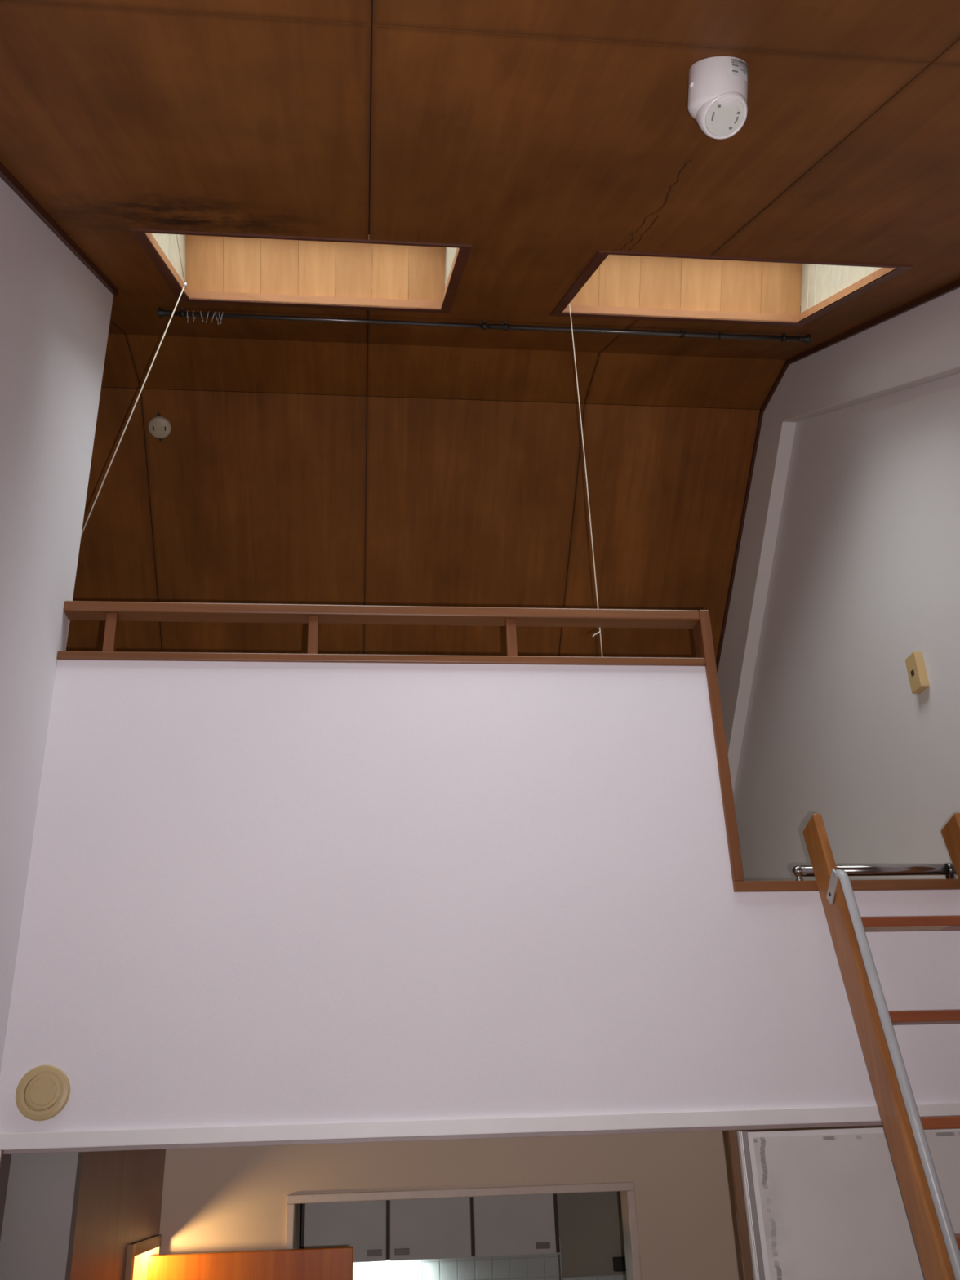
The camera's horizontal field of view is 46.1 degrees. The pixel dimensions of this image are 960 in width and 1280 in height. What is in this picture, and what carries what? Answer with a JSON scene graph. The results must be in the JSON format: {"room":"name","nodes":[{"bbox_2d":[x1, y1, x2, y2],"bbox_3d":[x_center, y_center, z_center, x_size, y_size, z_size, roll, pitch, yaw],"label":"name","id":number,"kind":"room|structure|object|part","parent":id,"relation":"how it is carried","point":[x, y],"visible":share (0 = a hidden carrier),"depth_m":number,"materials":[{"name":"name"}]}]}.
{"room":"loft apartment room","nodes":[
{"label":"loft apartment room","id":0,"kind":"room"},
{"bbox_2d":[0,1151,83,1279],"bbox_3d":[-1.008,1.895,2.183,0.272,2.460,0.050,1,-25,-6],"label":"wall","id":1,"kind":"structure","parent":0,"point":[37,1242],"depth_m":2.46,"materials":[{"name":"white paint"}]},
{"bbox_2d":[0,177,113,1075],"bbox_3d":[-0.932,0.115,0.809,0.100,4.531,3.938,1,-25,-6],"label":"wall","id":2,"kind":"structure","parent":0,"point":[55,313],"depth_m":2.70,"materials":[{"name":"white paint"}]},
{"bbox_2d":[0,1150,11,1240],"bbox_3d":[-1.018,2.051,2.038,0.028,2.056,0.078,1,-25,-6],"label":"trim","id":3,"kind":"structure","parent":2,"relation":"attached to","point":[5,1159],"depth_m":2.45,"materials":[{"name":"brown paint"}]},
{"bbox_2d":[0,161,118,296],"bbox_3d":[-0.919,-0.930,1.358,0.013,2.150,3.846,1,-25,-6],"label":"trim","id":4,"kind":"structure","parent":2,"relation":"attached to","point":[9,179],"depth_m":2.81,"materials":[{"name":"brown wood"}]},
{"bbox_2d":[70,1149,165,1279],"bbox_3d":[-0.970,2.162,2.761,0.070,2.460,1.210,1,-25,-6],"label":"wall","id":5,"kind":"structure","parent":0,"point":[119,1206],"depth_m":2.90,"materials":[{"name":"brown wood"}]},
{"bbox_2d":[124,1234,353,1279],"bbox_3d":[-0.689,2.584,2.941,0.685,1.826,0.495,1,-25,-6],"label":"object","id":6,"kind":"structure","parent":5,"relation":"in","point":[144,1261],"depth_m":3.45,"materials":[{"name":"brown wood"}]},
{"bbox_2d":[294,1203,302,1248],"bbox_3d":[-0.781,2.894,4.358,0.068,2.460,2.050,1,-25,-6],"label":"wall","id":7,"kind":"structure","parent":0,"point":[299,1206],"depth_m":5.08,"materials":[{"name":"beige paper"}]},
{"bbox_2d":[0,0,959,660],"bbox_3d":[-0.420,-0.249,3.346,3.842,2.611,8.166,1,-25,-6],"label":"ceiling","id":8,"kind":"structure","parent":0,"point":[300,462],"depth_m":2.94,"materials":[{"name":"brown wood"}]},
{"bbox_3d":[-1.972,0.640,5.370,0.987,2.295,2.982,1,-25,-6],"label":"panel","id":9,"kind":"part","parent":8,"relation":"part of","materials":[{"name":"brown wood"}]},
{"bbox_3d":[-1.698,-1.070,2.906,0.987,1.284,2.299,1,-25,-6],"label":"panel","id":10,"kind":"part","parent":8,"relation":"part of","materials":[{"name":"brown wood"}]},
{"bbox_3d":[-1.847,-1.097,4.358,0.987,0.010,0.326,1,-25,-6],"label":"panel","id":11,"kind":"part","parent":8,"relation":"part of","materials":[{"name":"brown wood"}]},
{"bbox_2d":[148,412,171,441],"bbox_3d":[-1.315,-0.876,4.630,0.089,0.080,0.087,-18,-29,30],"label":"socket","id":12,"kind":"object","parent":8,"relation":"attached to","point":[159,427],"visible":1,"depth_m":4.62,"materials":[{"name":"plastic"}]},
{"bbox_3d":[-0.753,-1.059,3.003,0.907,1.284,2.299,1,-25,-6],"label":"panel","id":13,"kind":"part","parent":8,"relation":"part of","materials":[{"name":"brown wood"}]},
{"bbox_3d":[-0.494,-0.872,0.457,0.907,1.225,2.193,1,-25,-6],"label":"panel","id":14,"kind":"part","parent":8,"relation":"part of","materials":[{"name":"brown wood"}]},
{"bbox_3d":[-0.902,-1.085,4.455,0.907,0.010,0.326,1,-25,-6],"label":"panel","id":15,"kind":"part","parent":8,"relation":"part of","materials":[{"name":"brown wood"}]},
{"bbox_3d":[-1.027,0.651,5.467,0.907,2.295,2.982,1,-25,-6],"label":"panel","id":16,"kind":"part","parent":8,"relation":"part of","materials":[{"name":"brown wood"}]},
{"bbox_2d":[129,228,471,313],"bbox_3d":[-0.492,-1.228,3.286,0.938,0.666,0.903,1,-25,-6],"label":"window","id":17,"kind":"structure","parent":8,"relation":"attached to","point":[219,268],"depth_m":3.67,"materials":[{"name":"brown wood"}]},
{"bbox_2d":[80,235,186,537],"bbox_3d":[-0.984,-0.691,3.261,0.452,1.116,0.173,-23,-32,38],"label":"pull cord","id":18,"kind":"object","parent":17,"relation":"hanging from","point":[184,284],"visible":0.53,"depth_m":3.34,"materials":[{"name":"white fabric"}]},
{"bbox_3d":[-0.904,-1.194,3.389,0.004,0.102,0.245,0,-25,-4],"label":"cord","id":19,"kind":"part","parent":18,"relation":"part of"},
{"bbox_3d":[-0.915,-1.073,3.258,0.030,0.370,0.659,1,-25,-6],"label":"casing","id":20,"kind":"part","parent":17,"relation":"part of","materials":[{"name":"brown wood"}]},
{"bbox_3d":[-0.456,-1.040,2.920,0.874,0.013,0.017,1,-25,-6],"label":"casing","id":21,"kind":"part","parent":17,"relation":"part of","materials":[{"name":"brown wood"}]},
{"bbox_3d":[-0.536,-1.097,3.697,0.874,0.027,0.043,1,-25,-6],"label":"casing","id":22,"kind":"part","parent":17,"relation":"part of","materials":[{"name":"brown wood"}]},
{"bbox_3d":[-0.075,-1.062,3.344,0.030,0.370,0.659,1,-25,-6],"label":"casing","id":23,"kind":"part","parent":17,"relation":"part of","materials":[{"name":"brown wood"}]},
{"bbox_3d":[-0.122,0.662,5.560,0.907,2.295,2.982,1,-25,-6],"label":"panel","id":24,"kind":"part","parent":8,"relation":"part of","materials":[{"name":"brown wood"}]},
{"bbox_3d":[0.003,-1.074,4.548,0.907,0.010,0.326,1,-25,-6],"label":"panel","id":25,"kind":"part","parent":8,"relation":"part of","materials":[{"name":"brown wood"}]},
{"bbox_2d":[157,307,811,344],"bbox_3d":[0.047,-1.085,3.898,2.271,0.034,0.033,1,-25,-6],"label":"curtain rod","id":26,"kind":"object","parent":8,"relation":"attached to","point":[162,313],"visible":1,"depth_m":3.90,"materials":[{"name":"metal"}]},
{"bbox_3d":[0.152,-1.048,3.096,0.907,1.284,2.299,1,-25,-6],"label":"panel","id":27,"kind":"part","parent":8,"relation":"part of","materials":[{"name":"brown wood"}]},
{"bbox_3d":[0.744,0.673,5.649,0.829,2.295,2.982,1,-25,-6],"label":"panel","id":28,"kind":"part","parent":8,"relation":"part of","materials":[{"name":"brown wood"}]},
{"bbox_3d":[0.411,-0.861,0.550,0.907,1.225,2.193,1,-25,-6],"label":"panel","id":29,"kind":"part","parent":8,"relation":"part of","materials":[{"name":"brown wood"}]},
{"bbox_3d":[0.869,-1.064,4.637,0.829,0.010,0.326,1,-25,-6],"label":"panel","id":30,"kind":"part","parent":8,"relation":"part of","materials":[{"name":"brown wood"}]},
{"bbox_2d":[687,55,748,139],"bbox_3d":[0.395,-0.909,1.873,0.100,0.123,0.115,1,-25,-6],"label":"ceiling fixture","id":31,"kind":"object","parent":8,"relation":"attached to","point":[717,86],"visible":1,"depth_m":1.84,"materials":[{"name":"white plastic"}]},
{"bbox_3d":[0.349,-0.918,1.863,0.005,0.011,0.011,6,-26,-16],"label":"knob","id":32,"kind":"part","parent":31,"relation":"part of","materials":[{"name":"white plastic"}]},
{"bbox_2d":[550,250,912,326],"bbox_3d":[0.713,-1.213,3.393,0.934,0.655,0.883,1,-25,-6],"label":"window","id":33,"kind":"structure","parent":8,"relation":"attached to","point":[621,285],"depth_m":3.77,"materials":[{"name":"brown wood"}]},
{"bbox_3d":[0.291,-1.057,3.365,0.030,0.358,0.639,1,-25,-6],"label":"casing","id":34,"kind":"part","parent":33,"relation":"part of","materials":[{"name":"brown wood"}]},
{"bbox_2d":[568,303,603,657],"bbox_3d":[0.309,-0.470,3.418,0.040,1.703,0.014,1,-25,-6],"label":"pull cord","id":35,"kind":"object","parent":33,"relation":"hanging from","point":[599,632],"visible":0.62,"depth_m":3.42,"materials":[{"name":"white fabric"}]},
{"bbox_3d":[0.670,-1.080,3.792,0.870,0.027,0.043,1,-25,-6],"label":"casing","id":36,"kind":"part","parent":33,"relation":"part of","materials":[{"name":"brown wood"}]},
{"bbox_3d":[0.747,-1.025,3.037,0.870,0.013,0.017,1,-25,-6],"label":"casing","id":37,"kind":"part","parent":33,"relation":"part of","materials":[{"name":"wood"}]},
{"bbox_3d":[1.127,-1.047,3.450,0.030,0.358,0.639,1,-25,-6],"label":"casing","id":38,"kind":"part","parent":33,"relation":"part of","materials":[{"name":"wood"}]},
{"bbox_3d":[1.018,-1.037,3.185,0.829,1.284,2.299,1,-25,-6],"label":"panel","id":39,"kind":"part","parent":8,"relation":"part of","materials":[{"name":"brown wood"}]},
{"bbox_3d":[1.278,-0.851,0.639,0.829,1.225,2.193,1,-25,-6],"label":"panel","id":40,"kind":"part","parent":8,"relation":"part of","materials":[{"name":"brown wood"}]},
{"bbox_2d":[0,659,959,1133],"bbox_3d":[0.177,0.594,2.853,2.535,1.130,0.068,1,-25,-6],"label":"wall","id":41,"kind":"structure","parent":0,"point":[256,893],"depth_m":2.75,"materials":[{"name":"white paint"}]},
{"bbox_2d":[15,1065,70,1120],"bbox_3d":[-0.968,1.001,2.494,0.115,0.115,0.014,1,-25,-6],"label":"air vent","id":42,"kind":"object","parent":41,"relation":"in","point":[43,1091],"visible":1,"depth_m":2.49,"materials":[{"name":"plastic"}]},
{"bbox_2d":[57,600,706,666],"bbox_3d":[-0.245,-0.002,3.082,1.729,0.169,0.080,1,-25,-6],"label":"loft railing","id":43,"kind":"object","parent":41,"relation":"on","point":[113,612],"visible":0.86,"depth_m":3.06,"materials":[{"name":"brown wood"}]},
{"bbox_3d":[-0.980,-0.014,2.990,0.027,0.117,0.028,1,-25,-6],"label":"post","id":44,"kind":"part","parent":43,"relation":"part of","materials":[{"name":"brown wood"}]},
{"bbox_3d":[-0.451,-0.007,3.044,0.027,0.117,0.028,1,-25,-6],"label":"post","id":45,"kind":"part","parent":43,"relation":"part of","materials":[{"name":"brown wood"}]},
{"bbox_3d":[-0.246,-0.068,3.103,1.729,0.030,0.064,1,-25,-6],"label":"rail","id":46,"kind":"part","parent":43,"relation":"part of","materials":[{"name":"brown wood"}]},
{"bbox_3d":[-0.242,0.065,3.051,1.729,0.022,0.080,1,-25,-6],"label":"rail","id":47,"kind":"part","parent":43,"relation":"part of","materials":[{"name":"brown wood"}]},
{"bbox_3d":[0.086,-0.001,3.099,0.027,0.117,0.028,1,-25,-6],"label":"post","id":48,"kind":"part","parent":43,"relation":"part of","materials":[{"name":"brown wood"}]},
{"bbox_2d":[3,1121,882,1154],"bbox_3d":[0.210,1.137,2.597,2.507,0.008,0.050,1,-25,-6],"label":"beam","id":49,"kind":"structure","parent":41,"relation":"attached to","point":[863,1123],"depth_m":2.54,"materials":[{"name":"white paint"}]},
{"bbox_2d":[0,1102,959,1150],"bbox_3d":[0.196,1.118,2.603,2.535,0.034,0.082,1,-25,-6],"label":"trim","id":50,"kind":"structure","parent":41,"relation":"attached to","point":[538,1124],"depth_m":2.54,"materials":[{"name":"white paint"}]},
{"bbox_2d":[693,609,744,881],"bbox_3d":[0.639,0.278,3.046,0.029,0.766,0.078,1,-25,-6],"label":"trim","id":51,"kind":"structure","parent":41,"relation":"attached to","point":[704,643],"depth_m":3.01,"materials":[{"name":"brown wood"}]},
{"bbox_2d":[726,1129,752,1279],"bbox_3d":[0.633,2.082,2.230,0.034,2.056,0.014,1,-25,-6],"label":"trim","id":52,"kind":"structure","parent":41,"relation":"attached to","point":[735,1166],"depth_m":2.59,"materials":[{"name":"wood"}]},
{"bbox_2d":[732,879,959,892],"bbox_3d":[1.037,0.646,2.928,0.806,0.026,0.098,1,-25,-6],"label":"trim","id":53,"kind":"structure","parent":41,"relation":"attached to","point":[895,884],"depth_m":2.88,"materials":[{"name":"brown wood"}]},
{"bbox_2d":[792,863,956,880],"bbox_3d":[1.060,0.608,2.923,0.511,0.053,0.033,1,-25,-6],"label":"hook rail","id":54,"kind":"object","parent":53,"relation":"on","point":[947,869],"visible":0.91,"depth_m":2.92,"materials":[{"name":"silver metal"}]},
{"bbox_3d":[0.820,0.606,2.898,0.029,0.052,0.029,1,-25,-6],"label":"ball post","id":55,"kind":"part","parent":54,"relation":"part of","materials":[{"name":"silver metal"}]},
{"bbox_3d":[1.227,0.618,2.936,0.020,0.020,0.020,1,-25,-6],"label":"post","id":56,"kind":"part","parent":54,"relation":"part of","materials":[{"name":"silver metal"}]},
{"bbox_2d":[735,1127,959,1279],"bbox_3d":[1.059,2.074,2.247,0.863,2.036,0.040,1,-25,-6],"label":"door","id":57,"kind":"structure","parent":41,"relation":"in","point":[827,1204],"depth_m":2.58,"materials":[{"name":"white paint"}]},
{"bbox_2d":[352,1191,626,1279],"bbox_3d":[-0.669,3.346,5.343,3.642,2.460,0.116,1,-25,-6],"label":"wall","id":58,"kind":"structure","parent":0,"point":[590,1224],"depth_m":5.54,"materials":[{"name":"white tile"}]},
{"bbox_2d":[301,1196,472,1262],"bbox_3d":[-0.452,2.598,5.461,0.791,0.698,0.347,1,-25,-6],"label":"upper cabinet","id":59,"kind":"object","parent":58,"relation":"attached to","point":[405,1229],"visible":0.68,"depth_m":5.22,"materials":[{"name":"grey laminate"}]},
{"bbox_3d":[-0.629,2.530,5.298,0.375,0.698,0.019,1,-25,-6],"label":"door","id":60,"kind":"part","parent":59,"relation":"part of","materials":[{"name":"grey laminate"}]},
{"bbox_3d":[-0.484,2.811,5.170,0.068,0.026,0.007,1,-25,-6],"label":"handle","id":61,"kind":"part","parent":59,"relation":"part of","materials":[{"name":"grey metal"}]},
{"bbox_3d":[-0.359,2.812,5.183,0.068,0.026,0.007,1,-25,-6],"label":"handle","id":62,"kind":"part","parent":59,"relation":"part of","materials":[{"name":"grey metal"}]},
{"bbox_3d":[-0.238,2.534,5.339,0.375,0.698,0.019,1,-25,-6],"label":"door","id":63,"kind":"part","parent":59,"relation":"part of","materials":[{"name":"grey laminate"}]},
{"bbox_2d":[471,1193,559,1257],"bbox_3d":[0.145,2.606,5.522,0.407,0.698,0.347,1,-25,-6],"label":"upper cabinet","id":64,"kind":"object","parent":58,"relation":"attached to","point":[510,1224],"visible":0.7,"depth_m":5.28,"materials":[{"name":"grey laminate"}]},
{"bbox_3d":[0.293,2.820,5.249,0.068,0.026,0.007,1,-25,-6],"label":"handle","id":65,"kind":"part","parent":64,"relation":"part of","materials":[{"name":"grey metal"}]},
{"bbox_2d":[612,1256,626,1271],"bbox_3d":[0.704,3.073,5.551,0.094,0.062,0.039,1,-25,-6],"label":"wall box","id":66,"kind":"object","parent":58,"relation":"attached to","point":[619,1263],"visible":0.56,"depth_m":5.54,"materials":[{"name":"plastic"}]},
{"bbox_2d":[159,1125,864,1279],"bbox_3d":[-0.470,2.444,3.410,3.663,2.460,0.100,1,-25,-6],"label":"wall","id":67,"kind":"structure","parent":0,"point":[221,1199],"depth_m":3.71,"materials":[{"name":"beige paint"}]},
{"bbox_2d":[284,1182,641,1279],"bbox_3d":[-0.029,2.690,3.335,1.140,1.923,0.114,1,-25,-6],"label":"door frame","id":68,"kind":"structure","parent":67,"relation":"in","point":[631,1242],"depth_m":3.68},
{"bbox_2d":[717,287,959,1128],"bbox_3d":[1.450,0.859,3.027,0.160,4.891,8.100,1,-25,-6],"label":"wall","id":69,"kind":"structure","parent":0,"point":[848,564],"depth_m":4.01,"materials":[{"name":"white paint"}]},
{"bbox_2d":[715,278,959,672],"bbox_3d":[1.356,-0.337,3.243,0.011,2.511,7.300,1,-25,-6],"label":"trim","id":70,"kind":"structure","parent":69,"relation":"attached to","point":[954,285],"depth_m":4.49,"materials":[{"name":"brown wood"}]},
{"bbox_2d":[905,651,928,693],"bbox_3d":[1.371,0.103,3.539,0.030,0.118,0.066,1,-25,-6],"label":"wall switch","id":71,"kind":"object","parent":69,"relation":"attached to","point":[915,664],"visible":1,"depth_m":3.52,"materials":[{"name":"beige plastic"}]},
{"bbox_3d":[-0.277,2.995,1.566,3.642,0.100,7.400,1,-25,-6],"label":"floor","id":72,"kind":"structure","parent":0,"visible":0},
{"bbox_2d":[803,813,959,1279],"bbox_3d":[1.123,1.566,2.016,0.410,2.780,0.839,1,-25,-6],"label":"ladder","id":73,"kind":"object","parent":72,"relation":"on","point":[938,1247],"visible":1,"depth_m":2.52,"materials":[{"name":"brown wood"}]},
{"bbox_3d":[0.858,0.600,2.743,0.005,0.079,0.085,0,-25,-5],"label":"bracket plate","id":74,"kind":"part","parent":73,"relation":"part of","materials":[{"name":"silver metal"}]}
]}

